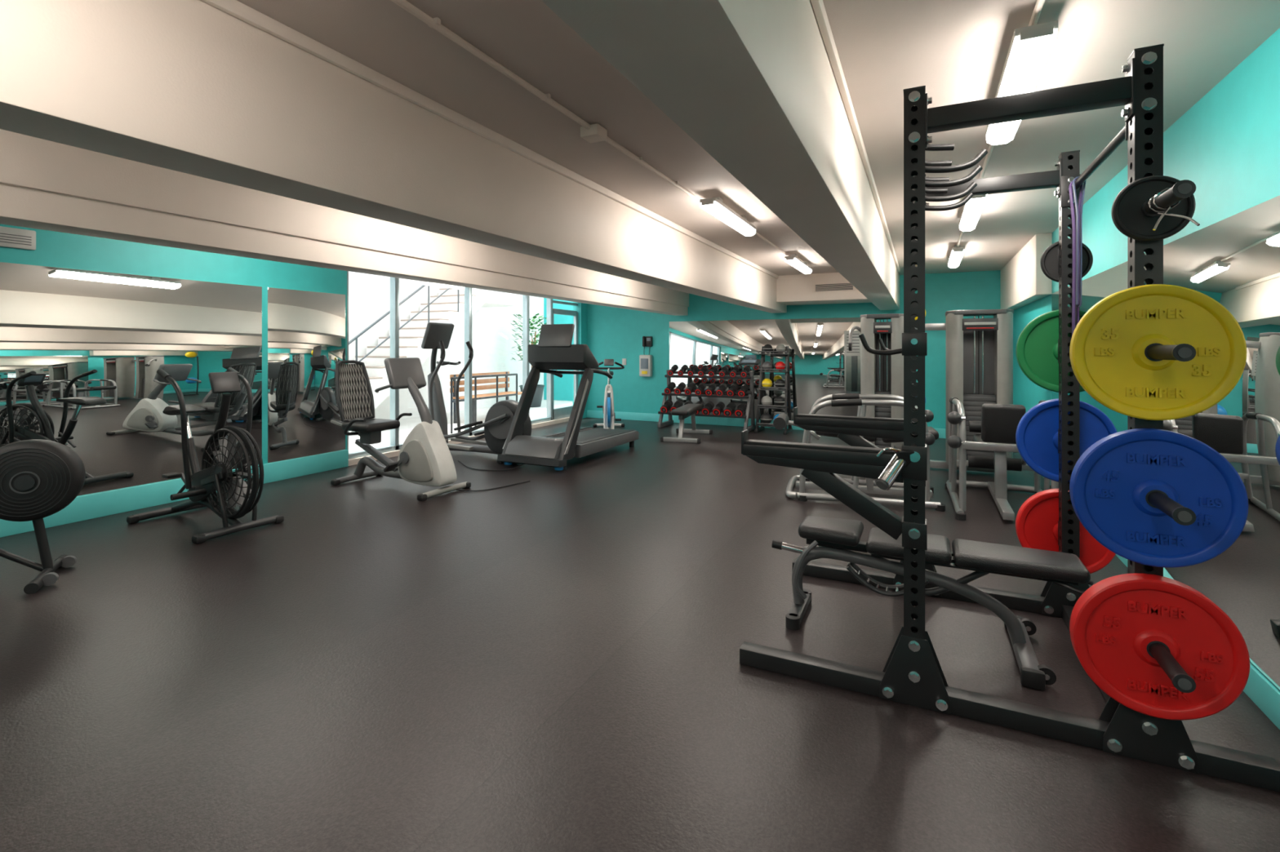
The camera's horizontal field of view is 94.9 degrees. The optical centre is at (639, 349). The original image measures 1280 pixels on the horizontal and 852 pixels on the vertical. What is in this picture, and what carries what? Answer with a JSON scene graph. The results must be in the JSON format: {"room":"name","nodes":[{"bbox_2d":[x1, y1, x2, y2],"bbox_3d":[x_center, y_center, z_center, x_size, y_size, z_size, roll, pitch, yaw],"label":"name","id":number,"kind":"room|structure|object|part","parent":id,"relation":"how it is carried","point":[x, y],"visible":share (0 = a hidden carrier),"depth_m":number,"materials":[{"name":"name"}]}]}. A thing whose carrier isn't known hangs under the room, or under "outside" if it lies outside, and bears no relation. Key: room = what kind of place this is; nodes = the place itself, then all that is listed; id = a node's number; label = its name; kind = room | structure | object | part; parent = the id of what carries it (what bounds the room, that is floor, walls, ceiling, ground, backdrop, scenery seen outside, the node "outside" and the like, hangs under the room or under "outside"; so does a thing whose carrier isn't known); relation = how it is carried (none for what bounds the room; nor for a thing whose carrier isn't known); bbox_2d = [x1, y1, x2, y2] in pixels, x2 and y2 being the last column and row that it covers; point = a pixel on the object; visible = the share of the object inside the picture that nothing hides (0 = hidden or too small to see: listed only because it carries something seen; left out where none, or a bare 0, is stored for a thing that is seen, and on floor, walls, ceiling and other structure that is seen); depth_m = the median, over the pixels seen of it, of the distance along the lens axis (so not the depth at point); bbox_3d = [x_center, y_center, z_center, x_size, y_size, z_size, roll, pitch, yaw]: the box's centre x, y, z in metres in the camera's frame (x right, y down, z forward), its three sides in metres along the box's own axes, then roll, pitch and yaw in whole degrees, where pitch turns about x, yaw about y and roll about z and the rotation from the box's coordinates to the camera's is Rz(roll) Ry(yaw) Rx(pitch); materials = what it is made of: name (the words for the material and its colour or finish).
{"room":"gym","nodes":[
{"label":"gym","id":0,"kind":"room"},
{"bbox_2d":[0,223,587,466],"bbox_3d":[-4.072,0.150,6.066,0.200,2.700,13.400,0,0,26],"label":"wall","id":1,"kind":"structure","parent":0,"point":[53,248],"depth_m":5.59,"materials":[{"name":"teal paint"}]},
{"bbox_2d":[0,226,35,250],"bbox_3d":[-4.726,-0.840,4.439,0.034,0.150,0.240,0,0,26],"label":"air vent","id":2,"kind":"object","parent":1,"relation":"attached to","point":[12,237],"visible":1,"depth_m":4.45,"materials":[{"name":"white plastic"}]},
{"bbox_2d":[0,262,262,497],"bbox_3d":[-5.386,0.275,3.092,0.012,1.850,6.700,0,0,26],"label":"wall mirror","id":3,"kind":"object","parent":1,"relation":"attached to","point":[82,352],"visible":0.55,"depth_m":5.02,"materials":[{"name":"silver glass"}]},
{"bbox_2d":[0,449,348,537],"bbox_3d":[-5.183,1.300,3.499,0.025,0.200,7.810,0,0,26],"label":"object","id":4,"kind":"structure","parent":1,"relation":"attached to","point":[88,507],"depth_m":5.14,"materials":[{"name":"teal paint"}]},
{"bbox_2d":[266,287,345,463],"bbox_3d":[-3.708,0.275,6.579,0.012,1.850,0.920,0,0,26],"label":"wall mirror","id":5,"kind":"object","parent":1,"relation":"attached to","point":[306,330],"visible":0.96,"depth_m":6.50,"materials":[{"name":"silver glass"}]},
{"bbox_2d":[346,271,348,449],"bbox_3d":[-3.578,0.145,7.093,0.100,2.390,0.065,0,0,26],"label":"mullion","id":6,"kind":"object","parent":1,"relation":"attached to","point":[347,271],"visible":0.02,"depth_m":7.09,"materials":[{"name":"metal"}]},
{"bbox_2d":[390,276,399,450],"bbox_3d":[-3.248,0.145,7.778,0.100,2.390,0.065,0,0,26],"label":"mullion","id":7,"kind":"object","parent":1,"relation":"attached to","point":[394,282],"visible":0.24,"depth_m":7.75,"materials":[{"name":"metal"}]},
{"bbox_2d":[348,271,543,419],"bbox_3d":[-5.018,-1.075,12.403,0.200,5.050,18.000,0,0,26],"label":"window","id":8,"kind":"structure","parent":1,"relation":"in","point":[493,342],"depth_m":13.45,"materials":[{"name":"glass"}]},
{"bbox_2d":[348,417,551,459],"bbox_3d":[-2.639,1.300,9.044,0.100,0.060,4.390,0,0,26],"label":"sill","id":9,"kind":"structure","parent":1,"relation":"attached to","point":[388,448],"depth_m":7.68,"materials":[{"name":"metal"}]},
{"bbox_2d":[464,287,471,434],"bbox_3d":[-2.641,0.145,9.040,0.100,2.390,0.065,0,0,26],"label":"mullion","id":10,"kind":"object","parent":1,"relation":"attached to","point":[468,291],"visible":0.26,"depth_m":9.01,"materials":[{"name":"metal"}]},
{"bbox_2d":[522,294,528,413],"bbox_3d":[-2.008,0.145,10.355,0.100,2.390,0.065,0,0,26],"label":"mullion","id":11,"kind":"object","parent":1,"relation":"attached to","point":[525,298],"visible":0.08,"depth_m":10.33,"materials":[{"name":"metal"}]},
{"bbox_2d":[546,297,552,420],"bbox_3d":[-1.692,0.145,11.013,0.100,2.390,0.065,0,0,26],"label":"mullion","id":12,"kind":"object","parent":1,"relation":"attached to","point":[549,301],"visible":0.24,"depth_m":10.98,"materials":[{"name":"metal"}]},
{"bbox_2d":[543,297,573,400],"bbox_3d":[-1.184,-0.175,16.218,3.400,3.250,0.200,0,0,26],"label":"glass door","id":13,"kind":"structure","parent":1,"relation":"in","point":[563,386],"depth_m":16.61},
{"bbox_2d":[552,300,577,419],"bbox_3d":[-1.479,0.203,11.454,0.060,2.255,0.950,0,0,26],"label":"rail","id":14,"kind":"object","parent":1,"relation":"attached to","point":[562,412],"visible":0.73,"depth_m":11.37,"materials":[{"name":"metal"}]},
{"bbox_2d":[552,311,577,420],"bbox_3d":[-1.479,0.300,11.454,0.060,2.100,0.970,0,0,26],"label":"stile","id":15,"kind":"object","parent":1,"relation":"attached to","point":[575,317],"visible":0.38,"depth_m":11.81,"materials":[{"name":"metal"}]},
{"bbox_2d":[0,417,1279,851],"bbox_3d":[-0.648,1.450,4.418,7.400,0.100,13.400,0,0,26],"label":"floor","id":16,"kind":"structure","parent":0,"point":[549,662],"depth_m":2.40,"materials":[{"name":"rubber"}]},
{"bbox_2d":[0,439,85,594],"bbox_3d":[-4.376,0.917,3.149,2.089,0.970,0.540,0,0,-30],"label":"rowing machine","id":17,"kind":"object","parent":16,"relation":"on","point":[39,478],"visible":1,"depth_m":3.52,"materials":[{"name":"black plastic"}]},
{"bbox_2d":[126,367,284,543],"bbox_3d":[-3.414,0.777,4.689,1.300,1.246,0.640,0,0,29],"label":"bike","id":18,"kind":"object","parent":16,"relation":"on","point":[230,485],"visible":1,"depth_m":4.54,"materials":[{"name":"grey plastic"}]},
{"bbox_3d":[-3.744,0.660,4.868,0.124,0.253,0.036,0,0,29],"label":"seat post","id":19,"kind":"part","parent":18,"relation":"part of","materials":[{"name":"silver metal"}]},
{"bbox_3d":[-3.503,0.865,4.737,1.037,1.048,0.060,0,0,29],"label":"frame","id":20,"kind":"part","parent":18,"relation":"part of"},
{"bbox_3d":[-3.443,0.622,4.705,0.288,0.878,0.537,0,0,29],"label":"moving handle","id":21,"kind":"part","parent":18,"relation":"part of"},
{"bbox_2d":[330,357,529,501],"bbox_3d":[-2.249,0.743,6.152,1.878,1.313,1.116,0,0,28],"label":"exercise bike","id":22,"kind":"object","parent":16,"relation":"on","point":[424,456],"visible":1,"depth_m":5.91,"materials":[{"name":"grey plastic"}]},
{"bbox_3d":[-3.090,0.447,6.324,0.230,0.655,0.433,0,0,28],"label":"frame","id":23,"kind":"part","parent":22,"relation":"part of","materials":[{"name":"grey plastic"}]},
{"bbox_2d":[341,418,399,432],"bbox_3d":[-2.828,0.800,6.184,0.420,0.090,0.420,0,0,28],"label":"seat cushion","id":24,"kind":"object","parent":22,"relation":"on","point":[371,425],"depth_m":6.07,"materials":[{"name":"black leather"}]},
{"bbox_3d":[-2.739,1.105,6.137,0.636,0.293,0.070,0,0,28],"label":"seat rail","id":25,"kind":"part","parent":22,"relation":"part of","materials":[{"name":"grey plastic"}]},
{"bbox_3d":[-2.555,1.250,6.040,1.112,0.228,0.090,0,0,28],"label":"rail","id":26,"kind":"part","parent":22,"relation":"part of","materials":[{"name":"grey plastic"}]},
{"bbox_3d":[-1.484,1.386,5.927,0.837,0.025,0.181,0,0,-29],"label":"power cord","id":27,"kind":"part","parent":22,"relation":"part of","materials":[{"name":"black rubber"}]},
{"bbox_2d":[421,322,531,463],"bbox_3d":[-2.152,0.522,7.717,1.628,1.756,0.670,0,0,23],"label":"elliptical trainer","id":28,"kind":"object","parent":16,"relation":"on","point":[499,418],"visible":0.76,"depth_m":7.68,"materials":[{"name":"grey plastic"}]},
{"bbox_3d":[-2.529,0.525,7.876,0.274,1.274,0.617,0,0,23],"label":"swing arm","id":29,"kind":"part","parent":28,"relation":"part of","materials":[{"name":"grey plastic"}]},
{"bbox_2d":[457,324,639,471],"bbox_3d":[-1.201,0.543,7.762,1.549,1.715,2.333,0,0,26],"label":"treadmill","id":30,"kind":"object","parent":16,"relation":"on","point":[554,350],"visible":1,"depth_m":7.23,"materials":[{"name":"black plastic"}]},
{"bbox_3d":[-1.882,1.372,6.971,1.008,0.055,0.318,0,0,26],"label":"power cord","id":31,"kind":"part","parent":30,"relation":"part of","materials":[{"name":"black rubber"}]},
{"bbox_2d":[505,435,577,459],"bbox_3d":[-1.184,1.185,7.040,0.720,0.270,0.500,0,0,26],"label":"hood","id":32,"kind":"object","parent":30,"relation":"attached to","point":[518,446],"depth_m":6.87,"materials":[{"name":"grey plastic"}]},
{"bbox_3d":[-1.141,0.780,7.130,0.892,0.840,0.540,0,0,26],"label":"upright trim","id":33,"kind":"part","parent":30,"relation":"part of","materials":[{"name":"silver metal"}]},
{"bbox_2d":[537,324,574,346],"bbox_3d":[-1.044,-0.155,7.331,0.480,0.319,0.130,0,0,26],"label":"monitor","id":34,"kind":"object","parent":30,"relation":"on","point":[551,335],"depth_m":7.30,"materials":[{"name":"grey plastic"}]},
{"bbox_3d":[-0.866,0.314,7.700,0.876,0.161,0.611,0,0,26],"label":"handrail","id":35,"kind":"part","parent":30,"relation":"part of","materials":[{"name":"grey plastic"}]},
{"bbox_3d":[-0.750,1.222,7.941,0.880,0.155,1.620,0,0,26],"label":"rail","id":36,"kind":"part","parent":30,"relation":"part of","materials":[{"name":"grey plastic"}]},
{"bbox_2d":[593,359,624,429],"bbox_3d":[-0.531,0.782,10.045,0.590,1.236,1.145,0,0,-3],"label":"bike","id":37,"kind":"object","parent":16,"relation":"on","point":[609,416],"visible":0.81,"depth_m":9.80,"materials":[{"name":"white plastic"}]},
{"bbox_3d":[-0.523,0.480,9.888,0.040,0.322,0.060,0,0,-3],"label":"handle post","id":38,"kind":"part","parent":37,"relation":"part of","materials":[{"name":"silver metal"}]},
{"bbox_3d":[-0.533,1.027,10.084,0.080,0.715,1.027,0,0,-3],"label":"frame","id":39,"kind":"part","parent":37,"relation":"part of","materials":[{"name":"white plastic"}]},
{"bbox_2d":[660,403,712,444],"bbox_3d":[0.754,1.155,9.292,0.600,0.490,1.160,0,0,17],"label":"weight bench","id":40,"kind":"object","parent":16,"relation":"on","point":[686,411],"visible":1,"depth_m":8.88,"materials":[{"name":"black leather"}]},
{"bbox_2d":[657,364,755,431],"bbox_3d":[1.165,0.840,10.376,1.620,1.111,0.650,0,0,26],"label":"dumbbell rack","id":41,"kind":"object","parent":16,"relation":"on","point":[666,408],"visible":0.92,"depth_m":10.27,"materials":[{"name":"black metal"}]},
{"bbox_3d":[1.154,0.780,10.354,1.600,0.748,0.528,0,0,26],"label":"shelf rail","id":42,"kind":"part","parent":41,"relation":"part of","materials":[{"name":"black metal"}]},
{"bbox_2d":[754,344,792,435],"bbox_3d":[2.256,0.653,9.923,0.530,1.483,0.500,0,0,26],"label":"ball rack","id":43,"kind":"object","parent":16,"relation":"on","point":[766,402],"visible":0.95,"depth_m":9.87,"materials":[{"name":"black metal"}]},
{"bbox_2d":[757,353,789,426],"bbox_3d":[2.252,0.680,9.914,0.460,1.220,0.360,0,0,26],"label":"shelf","id":44,"kind":"object","parent":43,"relation":"attached to","point":[766,402],"depth_m":9.86,"materials":[{"name":"grey metal"}]},
{"bbox_2d":[773,393,945,511],"bbox_3d":[2.057,0.923,5.656,1.480,0.953,0.870,0,0,19],"label":"machine","id":45,"kind":"object","parent":16,"relation":"on","point":[868,486],"visible":0.46,"depth_m":5.44,"materials":[{"name":"silver metal"}]},
{"bbox_3d":[1.644,0.818,5.981,0.377,0.200,0.054,0,0,16],"label":"curl lever","id":46,"kind":"part","parent":45,"relation":"part of","materials":[{"name":"silver metal"}]},
{"bbox_3d":[2.094,1.359,5.643,1.323,0.067,0.820,0,0,19],"label":"frame","id":47,"kind":"part","parent":45,"relation":"part of","materials":[{"name":"silver metal"}]},
{"bbox_3d":[2.123,0.901,5.633,1.112,0.902,0.774,0,0,19],"label":"frame","id":48,"kind":"part","parent":45,"relation":"part of","materials":[{"name":"silver metal"}]},
{"bbox_3d":[2.175,1.110,5.615,0.109,0.466,0.090,0,0,19],"label":"seat post","id":49,"kind":"part","parent":45,"relation":"part of","materials":[{"name":"silver metal"}]},
{"bbox_2d":[848,309,1013,472],"bbox_3d":[3.275,0.475,6.686,1.668,1.810,0.550,0,0,26],"label":"machine","id":50,"kind":"object","parent":16,"relation":"on","point":[980,351],"visible":0.46,"depth_m":6.62,"materials":[{"name":"grey metal"}]},
{"bbox_3d":[2.552,-0.161,6.968,0.354,0.237,0.084,0,0,-43],"label":"arm","id":51,"kind":"part","parent":50,"relation":"part of","materials":[{"name":"silver metal"}]},
{"bbox_3d":[3.329,0.065,6.755,1.080,0.870,0.020,0,0,26],"label":"tower guide rod","id":52,"kind":"part","parent":50,"relation":"part of","materials":[{"name":"silver metal"}]},
{"bbox_3d":[3.398,0.540,6.877,1.500,1.680,0.080,0,0,26],"label":"cross frame","id":53,"kind":"part","parent":50,"relation":"part of","materials":[{"name":"silver metal"}]},
{"bbox_2d":[771,515,1096,690],"bbox_3d":[1.358,1.150,2.865,1.427,0.500,0.585,0,0,26],"label":"weight bench","id":54,"kind":"object","parent":16,"relation":"on","point":[829,538],"visible":0.78,"depth_m":2.78,"materials":[{"name":"black leather"}]},
{"bbox_3d":[0.789,1.055,3.138,0.164,0.056,0.044,0,0,26],"label":"handle","id":55,"kind":"part","parent":54,"relation":"part of","materials":[{"name":"silver metal"}]},
{"bbox_3d":[0.837,1.114,2.963,0.122,0.307,0.058,0,0,26],"label":"handle","id":56,"kind":"part","parent":54,"relation":"part of","materials":[{"name":"grey plastic"}]},
{"bbox_3d":[0.880,1.188,3.095,0.160,0.308,0.056,0,0,26],"label":"leg","id":57,"kind":"part","parent":54,"relation":"part of","materials":[{"name":"grey plastic"}]},
{"bbox_3d":[1.014,1.000,3.030,0.300,0.040,0.050,0,0,26],"label":"seat frame","id":58,"kind":"part","parent":54,"relation":"part of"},
{"bbox_3d":[1.314,1.191,2.886,0.992,0.335,0.060,0,0,26],"label":"rail","id":59,"kind":"part","parent":54,"relation":"part of","materials":[{"name":"grey plastic"}]},
{"bbox_3d":[1.546,1.015,2.774,0.850,0.040,0.205,0,0,26],"label":"frame","id":60,"kind":"part","parent":54,"relation":"part of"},
{"bbox_2d":[945,397,1058,520],"bbox_3d":[3.222,0.923,5.265,0.870,0.953,1.362,0,0,26],"label":"machine","id":61,"kind":"object","parent":16,"relation":"on","point":[997,426],"visible":0.56,"depth_m":5.06,"materials":[{"name":"silver metal"}]},
{"bbox_3d":[3.230,1.359,5.282,0.820,0.067,1.323,0,0,26],"label":"frame","id":62,"kind":"part","parent":61,"relation":"part of","materials":[{"name":"silver metal"}]},
{"bbox_3d":[3.193,1.110,5.205,0.090,0.466,0.109,0,0,26],"label":"seat post","id":63,"kind":"part","parent":61,"relation":"part of","materials":[{"name":"silver metal"}]},
{"bbox_2d":[739,43,1279,792],"bbox_3d":[1.505,0.186,2.788,1.765,2.426,1.856,0,0,26],"label":"power rack","id":64,"kind":"object","parent":16,"relation":"on","point":[912,674],"visible":0.8,"depth_m":2.30,"materials":[{"name":"black metal"}]},
{"bbox_3d":[1.092,0.151,2.338,0.080,2.357,0.080,0,0,26],"label":"post","id":65,"kind":"part","parent":64,"relation":"part of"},
{"bbox_3d":[1.599,0.151,3.392,0.080,2.357,0.080,0,0,26],"label":"post","id":66,"kind":"part","parent":64,"relation":"part of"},
{"bbox_2d":[1015,309,1086,393],"bbox_3d":[2.283,0.010,3.152,0.450,0.450,0.065,0,0,26],"label":"weight plate","id":67,"kind":"object","parent":64,"relation":"on","point":[1037,344],"visible":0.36,"depth_m":3.18,"materials":[{"name":"green rubber"}]},
{"bbox_2d":[1015,488,1115,573],"bbox_3d":[2.286,0.980,3.159,0.450,0.450,0.080,0,0,26],"label":"weight plate","id":68,"kind":"object","parent":64,"relation":"on","point":[1037,519],"visible":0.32,"depth_m":3.17,"materials":[{"name":"red rubber"}]},
{"bbox_2d":[1015,398,1117,482],"bbox_3d":[2.284,0.490,3.155,0.450,0.450,0.070,0,0,26],"label":"weight plate","id":69,"kind":"object","parent":64,"relation":"on","point":[1037,431],"visible":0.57,"depth_m":3.17,"materials":[{"name":"blue rubber"}]},
{"bbox_2d":[1040,241,1093,282],"bbox_3d":[2.277,-0.470,3.141,0.230,0.230,0.040,0,0,26],"label":"weight plate","id":70,"kind":"object","parent":64,"relation":"on","point":[1049,259],"visible":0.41,"depth_m":3.16,"materials":[{"name":"black rubber"}]},
{"bbox_3d":[2.248,0.151,3.080,0.080,2.357,0.080,0,0,26],"label":"post","id":71,"kind":"part","parent":64,"relation":"part of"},
{"bbox_2d":[1068,179,1083,335],"bbox_3d":[2.184,-0.447,2.947,0.050,0.797,0.057,0,0,26],"label":"band","id":72,"kind":"object","parent":64,"relation":"hanging from","point":[1070,184],"visible":0.59,"depth_m":2.94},
{"bbox_2d":[1071,176,1085,306],"bbox_3d":[2.154,-0.526,2.884,0.050,0.637,0.038,0,0,26],"label":"band","id":73,"kind":"object","parent":64,"relation":"hanging from","point":[1073,180],"visible":0.84,"depth_m":2.88,"materials":[{"name":"rubber"}]},
{"bbox_3d":[1.741,0.151,2.026,0.080,2.357,0.080,0,0,26],"label":"post","id":74,"kind":"part","parent":64,"relation":"part of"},
{"bbox_2d":[1111,175,1195,241],"bbox_3d":[1.710,-0.470,1.962,0.216,0.216,0.040,0,0,26],"label":"weight plate","id":75,"kind":"object","parent":64,"relation":"on","point":[1130,216],"visible":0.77,"depth_m":1.97,"materials":[{"name":"black rubber"}]},
{"bbox_2d":[1069,284,1246,420],"bbox_3d":[1.707,0.010,1.955,0.450,0.450,0.060,0,0,26],"label":"weight plate","id":76,"kind":"object","parent":64,"relation":"on","point":[1109,344],"visible":1,"depth_m":1.94,"materials":[{"name":"yellow rubber"}]},
{"bbox_2d":[1069,428,1248,568],"bbox_3d":[1.705,0.490,1.951,0.450,0.450,0.070,0,0,26],"label":"weight plate","id":77,"kind":"object","parent":64,"relation":"on","point":[1111,484],"visible":1,"depth_m":1.93,"materials":[{"name":"blue rubber"}]},
{"bbox_2d":[1069,573,1249,720],"bbox_3d":[1.702,0.980,1.946,0.450,0.450,0.080,0,0,26],"label":"weight plate","id":78,"kind":"object","parent":64,"relation":"on","point":[1114,623],"visible":0.98,"depth_m":1.92,"materials":[{"name":"red rubber"}]},
{"bbox_2d":[1147,187,1199,230],"bbox_3d":[1.659,-0.435,1.859,0.126,0.134,0.110,0,0,10],"label":"spring collar","id":79,"kind":"object","parent":64,"relation":"attached to","point":[1162,213],"visible":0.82,"depth_m":1.84,"materials":[{"name":"silver metal"}]},
{"bbox_3d":[1.659,-0.407,1.859,0.126,0.078,0.110,0,0,10],"label":"lever","id":80,"kind":"part","parent":79,"relation":"part of","materials":[{"name":"silver metal"}]},
{"bbox_2d":[236,0,1279,275],"bbox_3d":[-0.671,-1.300,4.429,7.750,0.200,13.700,0,0,26],"label":"ceiling","id":81,"kind":"structure","parent":0,"point":[958,50],"depth_m":2.62,"materials":[{"name":"paint"}]},
{"bbox_2d":[0,128,688,315],"bbox_3d":[-2.100,-0.920,5.117,0.277,0.560,13.400,0,0,26],"label":"ceiling beam","id":82,"kind":"structure","parent":81,"relation":"attached to","point":[45,184],"depth_m":3.87,"materials":[{"name":"paint"}]},
{"bbox_2d":[0,0,786,313],"bbox_3d":[-0.454,-0.920,4.325,0.270,0.560,13.400,0,0,26],"label":"ceiling beam","id":83,"kind":"structure","parent":81,"relation":"attached to","point":[193,87],"depth_m":2.24,"materials":[{"name":"paint"}]},
{"bbox_2d":[200,0,777,278],"bbox_3d":[-0.493,-1.175,3.899,0.026,0.050,12.600,0,0,26],"label":"trim","id":84,"kind":"structure","parent":81,"relation":"attached to","point":[235,8],"depth_m":2.72,"materials":[{"name":"white paint"}]},
{"bbox_2d":[391,0,1044,255],"bbox_3d":[0.419,-1.167,2.351,2.026,0.064,10.600,0,0,26],"label":"ceiling lights","id":85,"kind":"object","parent":81,"relation":"attached to","point":[592,133],"visible":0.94,"depth_m":2.72,"materials":[{"name":"white paint"}]},
{"bbox_2d":[541,0,899,310],"bbox_3d":[1.167,-0.920,3.545,0.297,0.560,13.400,0,0,26],"label":"ceiling beam","id":86,"kind":"structure","parent":81,"relation":"attached to","point":[753,83],"depth_m":1.69,"materials":[{"name":"paint"}]},
{"bbox_2d":[699,196,755,235],"bbox_3d":[0.770,-1.133,4.990,0.130,0.135,1.198,0,0,26],"label":"fluorescent ceiling light","id":87,"kind":"object","parent":81,"relation":"attached to","point":[715,206],"visible":1,"depth_m":4.78,"materials":[{"name":"white plastic"}]},
{"bbox_2d":[784,253,812,274],"bbox_3d":[2.101,-1.133,7.756,0.130,0.135,1.218,0,0,26],"label":"fluorescent ceiling light","id":88,"kind":"object","parent":81,"relation":"attached to","point":[802,266],"visible":1,"depth_m":7.50,"materials":[{"name":"white plastic"}]},
{"bbox_2d":[776,272,871,305],"bbox_3d":[3.082,-0.985,9.614,1.516,0.430,0.800,0,0,26],"label":"ceiling soffit","id":89,"kind":"structure","parent":81,"relation":"attached to","point":[797,289],"depth_m":9.38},
{"bbox_2d":[813,282,855,292],"bbox_3d":[3.031,-0.970,9.181,0.620,0.130,0.025,0,0,26],"label":"ceiling vent","id":90,"kind":"object","parent":81,"relation":"in","point":[840,286],"visible":0.83,"depth_m":9.17,"materials":[{"name":"metal"}]},
{"bbox_2d":[810,0,899,272],"bbox_3d":[1.141,-1.175,3.113,0.026,0.050,12.600,0,0,26],"label":"trim","id":91,"kind":"structure","parent":81,"relation":"attached to","point":[818,6],"depth_m":2.69,"materials":[{"name":"white paint"}]},
{"bbox_2d":[947,244,964,267],"bbox_3d":[3.837,-1.133,7.143,0.130,0.135,1.218,0,0,26],"label":"fluorescent ceiling light","id":92,"kind":"object","parent":81,"relation":"attached to","point":[957,253],"visible":1,"depth_m":6.82,"materials":[{"name":"white plastic"}]},
{"bbox_2d":[959,194,987,231],"bbox_3d":[2.699,-1.133,4.777,0.130,0.135,1.168,0,0,26],"label":"fluorescent ceiling light","id":93,"kind":"object","parent":81,"relation":"attached to","point":[972,210],"visible":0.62,"depth_m":4.62,"materials":[{"name":"white plastic"}]},
{"bbox_2d":[985,20,1058,145],"bbox_3d":[1.632,-1.133,2.561,0.130,0.135,1.108,0,0,26],"label":"fluorescent ceiling light","id":94,"kind":"object","parent":81,"relation":"attached to","point":[1030,47],"visible":0.8,"depth_m":2.23,"materials":[{"name":"white plastic"}]},
{"bbox_2d":[587,270,1000,428],"bbox_3d":[2.197,0.150,10.561,7.600,2.700,0.162,0,0,26],"label":"wall","id":95,"kind":"structure","parent":0,"point":[616,334],"depth_m":10.50,"materials":[{"name":"teal paint"}]},
{"bbox_2d":[622,358,626,364],"bbox_3d":[-0.315,0.250,11.682,0.090,0.130,0.020,0,0,26],"label":"switch plate","id":96,"kind":"object","parent":95,"relation":"attached to","point":[624,360],"visible":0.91,"depth_m":11.68,"materials":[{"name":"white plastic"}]},
{"bbox_2d":[639,355,652,377],"bbox_3d":[0.113,0.320,11.418,0.240,0.420,0.126,0,0,26],"label":"dispenser","id":97,"kind":"object","parent":95,"relation":"attached to","point":[645,361],"visible":1,"depth_m":11.36,"materials":[{"name":"white plastic"}]},
{"bbox_2d":[642,336,652,355],"bbox_3d":[0.135,-0.046,11.418,0.200,0.418,0.105,0,0,26],"label":"wall telephone","id":98,"kind":"object","parent":95,"relation":"attached to","point":[646,340],"visible":1,"depth_m":11.40,"materials":[{"name":"black plastic"}]},
{"bbox_2d":[586,410,946,438],"bbox_3d":[2.244,1.325,10.451,7.380,0.150,0.020,0,0,26],"label":"baseboard","id":99,"kind":"structure","parent":95,"relation":"attached to","point":[740,422],"depth_m":11.06,"materials":[{"name":"teal paint"}]},
{"bbox_2d":[844,330,860,355],"bbox_3d":[3.556,-0.100,9.809,0.280,0.420,0.012,0,0,26],"label":"notice","id":100,"kind":"object","parent":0,"point":[855,351],"depth_m":9.80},
{"bbox_2d":[1000,232,1052,310],"bbox_3d":[4.856,-0.885,7.484,0.140,0.630,3.100,0,0,26],"label":"soffit","id":101,"kind":"structure","parent":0,"point":[1024,282],"depth_m":6.72,"materials":[{"name":"white paint"}]},
{"bbox_2d":[1013,27,1279,685],"bbox_3d":[2.753,0.150,2.781,0.150,2.700,13.700,0,0,26],"label":"wall","id":102,"kind":"structure","parent":0,"point":[1227,144],"depth_m":2.69,"materials":[{"name":"teal paint"}]},
{"bbox_2d":[1041,475,1279,729],"bbox_3d":[2.677,1.335,2.818,0.020,0.130,13.400,0,0,26],"label":"baseboard","id":103,"kind":"structure","parent":102,"relation":"attached to","point":[1265,695],"depth_m":2.26,"materials":[{"name":"teal paint"}]},
{"bbox_2d":[1051,195,1279,689],"bbox_3d":[2.019,0.345,1.442,0.012,1.830,10.150,0,0,26],"label":"wall mirror","id":104,"kind":"object","parent":102,"relation":"attached to","point":[1233,260],"visible":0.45,"depth_m":2.38,"materials":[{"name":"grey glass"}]},
{"label":"outside","id":105,"kind":"structure","parent":0,"visible":0},
{"bbox_2d":[348,400,573,453],"bbox_3d":[-5.288,1.500,12.533,7.600,0.100,18.000,0,0,26],"label":"ground","id":106,"kind":"structure","parent":105,"point":[406,425],"depth_m":11.65,"materials":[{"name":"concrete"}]},
{"bbox_2d":[348,281,519,432],"bbox_3d":[-4.509,-0.498,11.844,1.102,3.897,5.266,0,0,26],"label":"staircase","id":107,"kind":"structure","parent":106,"relation":"on","point":[447,307],"depth_m":11.69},
{"bbox_3d":[-4.031,-0.818,11.616,0.044,3.259,5.262,0,0,26],"label":"handrail","id":108,"kind":"part","parent":107,"relation":"part of","materials":[{"name":"grey metal"}]},
{"bbox_2d":[450,373,517,433],"bbox_3d":[-2.848,0.965,10.915,0.040,0.970,1.836,0,0,26],"label":"railing","id":109,"kind":"object","parent":106,"relation":"on","point":[475,377],"visible":0.82,"depth_m":10.64,"materials":[{"name":"grey metal"}]},
{"bbox_3d":[-2.848,0.700,10.915,0.040,0.440,1.800,0,0,26],"label":"rail","id":110,"kind":"part","parent":109,"relation":"part of","materials":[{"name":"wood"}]},
{"bbox_2d":[449,371,522,423],"bbox_3d":[-3.059,0.973,12.126,0.560,0.955,1.800,0,0,26],"label":"bench","id":111,"kind":"object","parent":106,"relation":"on","point":[506,380],"visible":0.54,"depth_m":12.16,"materials":[{"name":"brown wood"}]},
{"bbox_2d":[508,313,554,407],"bbox_3d":[-2.731,0.281,14.854,1.175,2.338,1.152,0,0,26],"label":"potted shrub","id":112,"kind":"object","parent":106,"relation":"on","point":[537,399],"visible":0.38,"depth_m":14.68,"materials":[{"name":"green plant"}]},
{"bbox_2d":[519,384,544,407],"bbox_3d":[-2.729,1.180,14.853,0.660,0.540,0.660,0,0,26],"label":"pot","id":113,"kind":"object","parent":112,"relation":"attached to","point":[537,399],"depth_m":14.67,"materials":[{"name":"ceramic"}]}
]}

